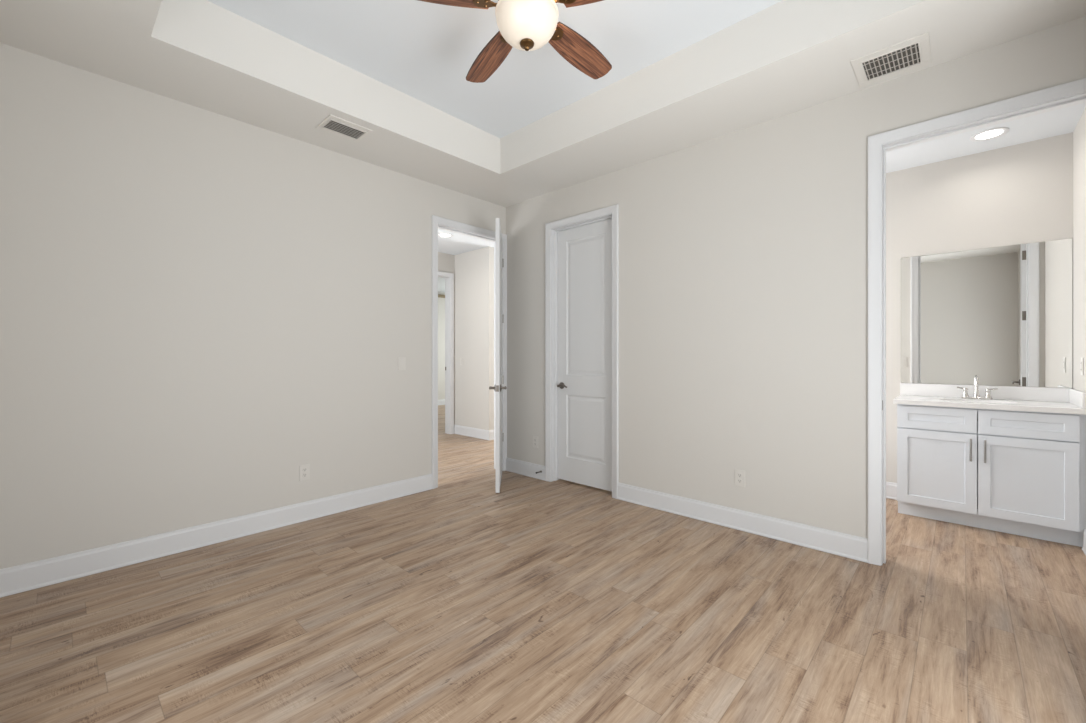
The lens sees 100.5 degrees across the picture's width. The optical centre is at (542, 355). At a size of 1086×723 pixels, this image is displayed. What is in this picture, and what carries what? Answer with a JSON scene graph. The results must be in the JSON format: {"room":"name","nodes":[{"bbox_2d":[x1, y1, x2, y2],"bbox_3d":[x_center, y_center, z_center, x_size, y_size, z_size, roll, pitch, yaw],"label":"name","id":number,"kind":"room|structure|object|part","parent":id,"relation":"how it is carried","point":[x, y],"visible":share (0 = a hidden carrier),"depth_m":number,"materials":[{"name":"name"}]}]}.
{"room":"empty bedroom","nodes":[
{"label":"empty bedroom","id":0,"kind":"room"},
{"bbox_2d":[0,43,505,568],"bbox_3d":[-0.322,-0.183,4.991,0.130,2.800,7.740,0,0,43],"label":"wall","id":1,"kind":"structure","parent":0,"point":[200,308],"depth_m":2.82,"materials":[{"name":"beige paint"}]},
{"bbox_2d":[0,474,432,597],"bbox_3d":[-1.915,1.146,3.162,0.019,0.138,2.651,0,0,43],"label":"baseboard","id":2,"kind":"structure","parent":1,"relation":"attached to","point":[46,572],"depth_m":2.82,"materials":[{"name":"white wood"}]},
{"bbox_2d":[300,464,309,480],"bbox_3d":[-1.760,0.860,3.338,0.008,0.115,0.070,0,0,43],"label":"power outlet","id":3,"kind":"object","parent":1,"relation":"attached to","point":[304,469],"visible":1,"depth_m":3.34,"materials":[{"name":"beige plastic"}]},
{"bbox_2d":[432,215,506,488],"bbox_3d":[-0.751,-0.037,4.528,0.167,2.506,0.936,0,0,43],"label":"door frame","id":4,"kind":"structure","parent":1,"relation":"attached to","point":[438,222],"depth_m":4.34,"materials":[{"name":"white wood"}]},
{"bbox_2d":[489,218,506,492],"bbox_3d":[-0.423,-0.005,4.379,0.162,2.425,0.804,0,0,-3],"label":"door","id":5,"kind":"structure","parent":1,"relation":"in","point":[498,387],"depth_m":3.99,"materials":[{"name":"white wood"}]},
{"bbox_2d":[438,292,444,399],"bbox_3d":[-3.713,-0.183,10.003,0.120,2.800,5.500,0,0,43],"label":"wall","id":6,"kind":"structure","parent":0,"point":[441,301],"depth_m":11.21,"materials":[{"name":"beige paint"}]},
{"bbox_2d":[438,399,444,404],"bbox_3d":[-3.662,1.146,9.956,0.019,0.138,5.500,0,0,43],"label":"baseboard","id":7,"kind":"structure","parent":6,"relation":"attached to","point":[442,401],"depth_m":11.19,"materials":[{"name":"white wood"}]},
{"bbox_2d":[438,252,454,424],"bbox_3d":[-1.398,-0.183,7.175,0.120,2.800,6.500,0,0,43],"label":"wall","id":8,"kind":"structure","parent":0,"point":[446,262],"depth_m":7.04,"materials":[{"name":"beige paint"}]},
{"bbox_2d":[438,271,453,433],"bbox_3d":[-1.771,-0.037,6.773,0.157,2.506,0.947,0,0,43],"label":"door frame","id":9,"kind":"structure","parent":8,"relation":"attached to","point":[449,277],"depth_m":7.05,"materials":[{"name":"white wood"}]},
{"bbox_2d":[455,247,493,429],"bbox_3d":[-1.043,-0.183,6.860,0.830,2.800,0.120,0,0,43],"label":"wall","id":10,"kind":"structure","parent":0,"point":[474,270],"depth_m":6.75,"materials":[{"name":"beige paint"}]},
{"bbox_2d":[454,425,488,439],"bbox_3d":[-1.083,1.146,6.802,0.849,0.138,0.019,0,0,43],"label":"baseboard","id":11,"kind":"structure","parent":10,"relation":"attached to","point":[461,430],"depth_m":6.78,"materials":[{"name":"white wood"}]},
{"bbox_2d":[207,0,781,137],"bbox_3d":[-0.077,-1.943,2.084,2.948,0.100,2.310,0,0,43],"label":"ceiling","id":12,"kind":"structure","parent":0,"point":[426,52],"depth_m":2.70,"materials":[{"name":"white paint"}]},
{"bbox_2d":[418,0,611,82],"bbox_3d":[-0.045,-1.653,2.126,1.243,0.480,1.201,0,0,43],"label":"ceiling fan","id":13,"kind":"object","parent":12,"relation":"hanging from","point":[524,25],"visible":1,"depth_m":2.10,"materials":[{"name":"brown wood"}]},
{"bbox_3d":[-0.472,-1.605,1.999,0.479,0.008,0.152,0,11,-13],"label":"blade","id":14,"kind":"part","parent":13,"relation":"part of","materials":[{"name":"brown wood"}]},
{"bbox_3d":[-0.282,-1.605,2.440,0.152,0.008,0.479,-13,6,-30],"label":"blade","id":15,"kind":"part","parent":13,"relation":"part of","materials":[{"name":"brown wood"}]},
{"bbox_3d":[-0.074,-1.516,2.088,0.293,0.140,0.293,0,0,43],"label":"lamp shade","id":16,"kind":"part","parent":13,"relation":"part of","materials":[{"name":"beige glass"}]},
{"bbox_3d":[0.196,-1.605,2.395,0.152,0.008,0.479,-15,-10,40],"label":"blade","id":17,"kind":"part","parent":13,"relation":"part of","materials":[{"name":"brown wood"}]},
{"bbox_3d":[0.301,-1.605,1.926,0.479,0.008,0.152,0,-11,23],"label":"blade","id":18,"kind":"part","parent":13,"relation":"part of","materials":[{"name":"brown wood"}]},
{"bbox_2d":[0,405,1085,722],"bbox_3d":[-0.754,1.267,5.678,10.500,0.100,8.220,0,0,43],"label":"floor","id":19,"kind":"structure","parent":0,"point":[461,600],"depth_m":2.07,"materials":[{"name":"brown wood"}]},
{"bbox_2d":[897,404,1085,546],"bbox_3d":[3.192,0.790,3.292,0.933,0.851,0.519,0,0,43],"label":"vanity cabinet","id":20,"kind":"object","parent":19,"relation":"on","point":[1022,473],"visible":0.92,"depth_m":3.10,"materials":[{"name":"white paint"}]},
{"bbox_3d":[2.867,0.457,3.302,0.439,0.164,0.019,0,0,43],"label":"drawer","id":21,"kind":"part","parent":20,"relation":"part of","materials":[{"name":"white paint"}]},
{"bbox_3d":[2.867,0.826,3.302,0.439,0.555,0.019,0,0,43],"label":"door","id":22,"kind":"part","parent":20,"relation":"part of","materials":[{"name":"white paint"}]},
{"bbox_3d":[2.986,0.655,3.154,0.012,0.156,0.036,0,0,43],"label":"bar handle","id":23,"kind":"part","parent":20,"relation":"part of","materials":[{"name":"metal"}]},
{"bbox_3d":[3.038,0.655,3.106,0.012,0.156,0.036,0,0,43],"label":"bar handle","id":24,"kind":"part","parent":20,"relation":"part of","materials":[{"name":"metal"}]},
{"bbox_2d":[893,383,1085,420],"bbox_3d":[3.189,0.349,3.303,0.953,0.245,0.508,0,0,43],"label":"countertop","id":25,"kind":"structure","parent":20,"relation":"on","point":[1030,399],"depth_m":3.28,"materials":[{"name":"white stone"}]},
{"bbox_2d":[940,399,1012,420],"bbox_3d":[3.170,0.402,3.301,0.419,0.141,0.310,0,0,43],"label":"basin","id":26,"kind":"object","parent":25,"relation":"in","point":[957,400],"depth_m":3.36,"materials":[{"name":"white ceramic"}]},
{"bbox_2d":[957,376,997,399],"bbox_3d":[3.297,0.239,3.436,0.160,0.175,0.171,0,0,-4],"label":"faucet","id":27,"kind":"object","parent":25,"relation":"on","point":[965,395],"visible":1,"depth_m":3.42,"materials":[{"name":"silver metal"}]},
{"bbox_3d":[3.240,0.275,3.488,0.071,0.075,0.040,0,0,43],"label":"handle","id":28,"kind":"part","parent":27,"relation":"part of","materials":[{"name":"silver metal"}]},
{"bbox_3d":[3.268,0.232,3.404,0.038,0.161,0.124,0,0,43],"label":"spout","id":29,"kind":"part","parent":27,"relation":"part of","materials":[{"name":"silver metal"}]},
{"bbox_3d":[3.354,0.275,3.383,0.071,0.075,0.040,0,0,43],"label":"handle","id":30,"kind":"part","parent":27,"relation":"part of","materials":[{"name":"silver metal"}]},
{"bbox_3d":[3.200,0.457,2.993,0.458,0.164,0.019,0,0,43],"label":"drawer","id":31,"kind":"part","parent":20,"relation":"part of","materials":[{"name":"white paint"}]},
{"bbox_3d":[3.200,0.826,2.993,0.458,0.555,0.019,0,0,43],"label":"door","id":32,"kind":"part","parent":20,"relation":"part of","materials":[{"name":"white paint"}]},
{"bbox_2d":[0,0,1085,292],"bbox_3d":[-0.775,-1.780,5.663,10.330,0.425,8.110,0,0,43],"label":"ceiling","id":33,"kind":"structure","parent":0,"point":[789,56],"depth_m":2.73,"materials":[{"name":"beige paint"}]},
{"bbox_2d":[315,114,372,142],"bbox_3d":[-1.386,-1.576,3.152,0.255,0.014,0.292,0,0,43],"label":"ceiling vent","id":34,"kind":"object","parent":33,"relation":"in","point":[334,125],"visible":1,"depth_m":3.14,"materials":[{"name":"white metal"}]},
{"bbox_2d":[438,233,452,237],"bbox_3d":[-1.284,-1.579,5.917,0.210,0.008,0.210,0,0,43],"label":"recessed light","id":35,"kind":"object","parent":33,"relation":"in","point":[445,235],"visible":0.96,"depth_m":5.92,"materials":[{"name":"white glass"}]},
{"bbox_2d":[850,32,931,87],"bbox_3d":[1.873,-1.578,2.431,0.320,0.010,0.320,0,0,43],"label":"ceiling vent","id":36,"kind":"object","parent":33,"relation":"in","point":[913,53],"visible":1,"depth_m":2.42,"materials":[{"name":"white metal"}]},
{"bbox_2d":[970,127,1008,141],"bbox_3d":[3.153,-1.564,3.194,0.200,0.008,0.200,0,0,43],"label":"recessed light","id":37,"kind":"object","parent":33,"relation":"in","point":[992,133],"visible":1,"depth_m":3.19,"materials":[{"name":"white glass"}]},
{"bbox_2d":[506,16,1085,537],"bbox_3d":[1.181,-0.183,3.434,4.190,2.800,0.120,0,0,43],"label":"wall","id":38,"kind":"structure","parent":0,"point":[743,254],"depth_m":3.11,"materials":[{"name":"beige paint"}]},
{"bbox_2d":[506,458,544,480],"bbox_3d":[-0.181,1.146,4.602,0.566,0.138,0.019,0,0,43],"label":"baseboard","id":39,"kind":"structure","parent":38,"relation":"attached to","point":[529,469],"depth_m":4.59,"materials":[{"name":"white wood"}]},
{"bbox_2d":[533,436,537,447],"bbox_3d":[-0.076,0.859,4.512,0.070,0.115,0.008,0,0,43],"label":"power outlet","id":40,"kind":"object","parent":38,"relation":"attached to","point":[535,438],"visible":1,"depth_m":4.51,"materials":[{"name":"beige plastic"}]},
{"bbox_2d":[545,204,618,498],"bbox_3d":[0.379,-0.037,4.177,0.834,2.506,0.157,0,0,43],"label":"door frame","id":41,"kind":"structure","parent":38,"relation":"attached to","point":[552,229],"depth_m":4.37,"materials":[{"name":"white wood"}]},
{"bbox_2d":[557,219,611,490],"bbox_3d":[0.383,-0.015,4.181,0.694,2.425,0.098,0,0,43],"label":"door","id":42,"kind":"structure","parent":38,"relation":"in","point":[584,386],"depth_m":4.19,"materials":[{"name":"white wood"}]},
{"bbox_3d":[0.189,0.287,4.337,0.140,0.066,0.063,0,0,43],"label":"lever handle","id":43,"kind":"part","parent":42,"relation":"part of","materials":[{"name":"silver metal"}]},
{"bbox_2d":[735,469,744,486],"bbox_3d":[1.379,0.855,3.163,0.070,0.115,0.008,0,0,43],"label":"power outlet","id":44,"kind":"object","parent":38,"relation":"attached to","point":[739,474],"visible":1,"depth_m":3.16,"materials":[{"name":"beige plastic"}]},
{"bbox_2d":[617,483,867,562],"bbox_3d":[1.275,1.146,3.252,1.738,0.138,0.019,0,0,43],"label":"baseboard","id":45,"kind":"structure","parent":38,"relation":"attached to","point":[854,547],"depth_m":3.09,"materials":[{"name":"white wood"}]},
{"bbox_2d":[868,78,1085,565],"bbox_3d":[2.304,-0.037,2.392,0.940,2.506,0.157,0,0,43],"label":"door frame","id":46,"kind":"structure","parent":38,"relation":"attached to","point":[1072,93],"depth_m":2.62,"materials":[{"name":"white wood"}]},
{"bbox_2d":[886,132,1072,482],"bbox_3d":[2.939,-0.175,3.962,2.550,2.785,0.115,0,0,43],"label":"wall","id":47,"kind":"structure","parent":0,"point":[1022,193],"depth_m":3.52,"materials":[{"name":"beige paint"}]},
{"bbox_2d":[886,482,896,499],"bbox_3d":[2.541,1.146,4.239,1.350,0.138,0.019,0,0,43],"label":"baseboard","id":48,"kind":"structure","parent":47,"relation":"attached to","point":[891,488],"depth_m":3.84,"materials":[{"name":"white wood"}]},
{"bbox_2d":[901,238,1071,387],"bbox_3d":[3.362,-0.300,3.486,0.944,1.048,0.005,0,0,43],"label":"mirror","id":49,"kind":"object","parent":47,"relation":"attached to","point":[1001,316],"visible":0.93,"depth_m":3.45,"materials":[{"name":"white mirror"}]},
{"bbox_2d":[900,383,1072,402],"bbox_3d":[3.356,0.277,3.482,0.951,0.100,0.018,0,0,43],"label":"backsplash","id":50,"kind":"structure","parent":47,"relation":"attached to","point":[938,390],"depth_m":3.41,"materials":[{"name":"white stone"}]},
{"bbox_2d":[1073,107,1085,391],"bbox_3d":[3.276,-0.175,2.572,0.165,2.785,1.465,0,0,43],"label":"wall","id":51,"kind":"structure","parent":0,"point":[1079,133],"depth_m":3.00,"materials":[{"name":"beige paint"}]},
{"bbox_2d":[1081,357,1083,374],"bbox_3d":[3.476,0.067,2.915,0.008,0.115,0.070,0,0,43],"label":"power outlet","id":52,"kind":"object","parent":51,"relation":"attached to","point":[1082,358],"visible":1,"depth_m":2.90,"materials":[{"name":"beige plastic"}]},
{"bbox_2d":[1082,528,1085,554],"bbox_3d":[3.059,1.146,2.473,0.019,0.138,0.985,0,0,43],"label":"baseboard","id":53,"kind":"structure","parent":51,"relation":"attached to","point":[1084,531],"depth_m":2.80,"materials":[{"name":"white wood"}]},
{"bbox_3d":[0.254,-0.183,7.737,0.120,2.800,2.930,0,0,43],"label":"wall","id":54,"kind":"structure","parent":0,"visible":0},
{"bbox_2d":[489,430,493,439],"bbox_3d":[0.258,1.146,7.638,0.019,0.138,3.069,0,0,43],"label":"baseboard","id":55,"kind":"structure","parent":54,"relation":"attached to","point":[491,432],"depth_m":6.55,"materials":[{"name":"white wood"}]}
]}

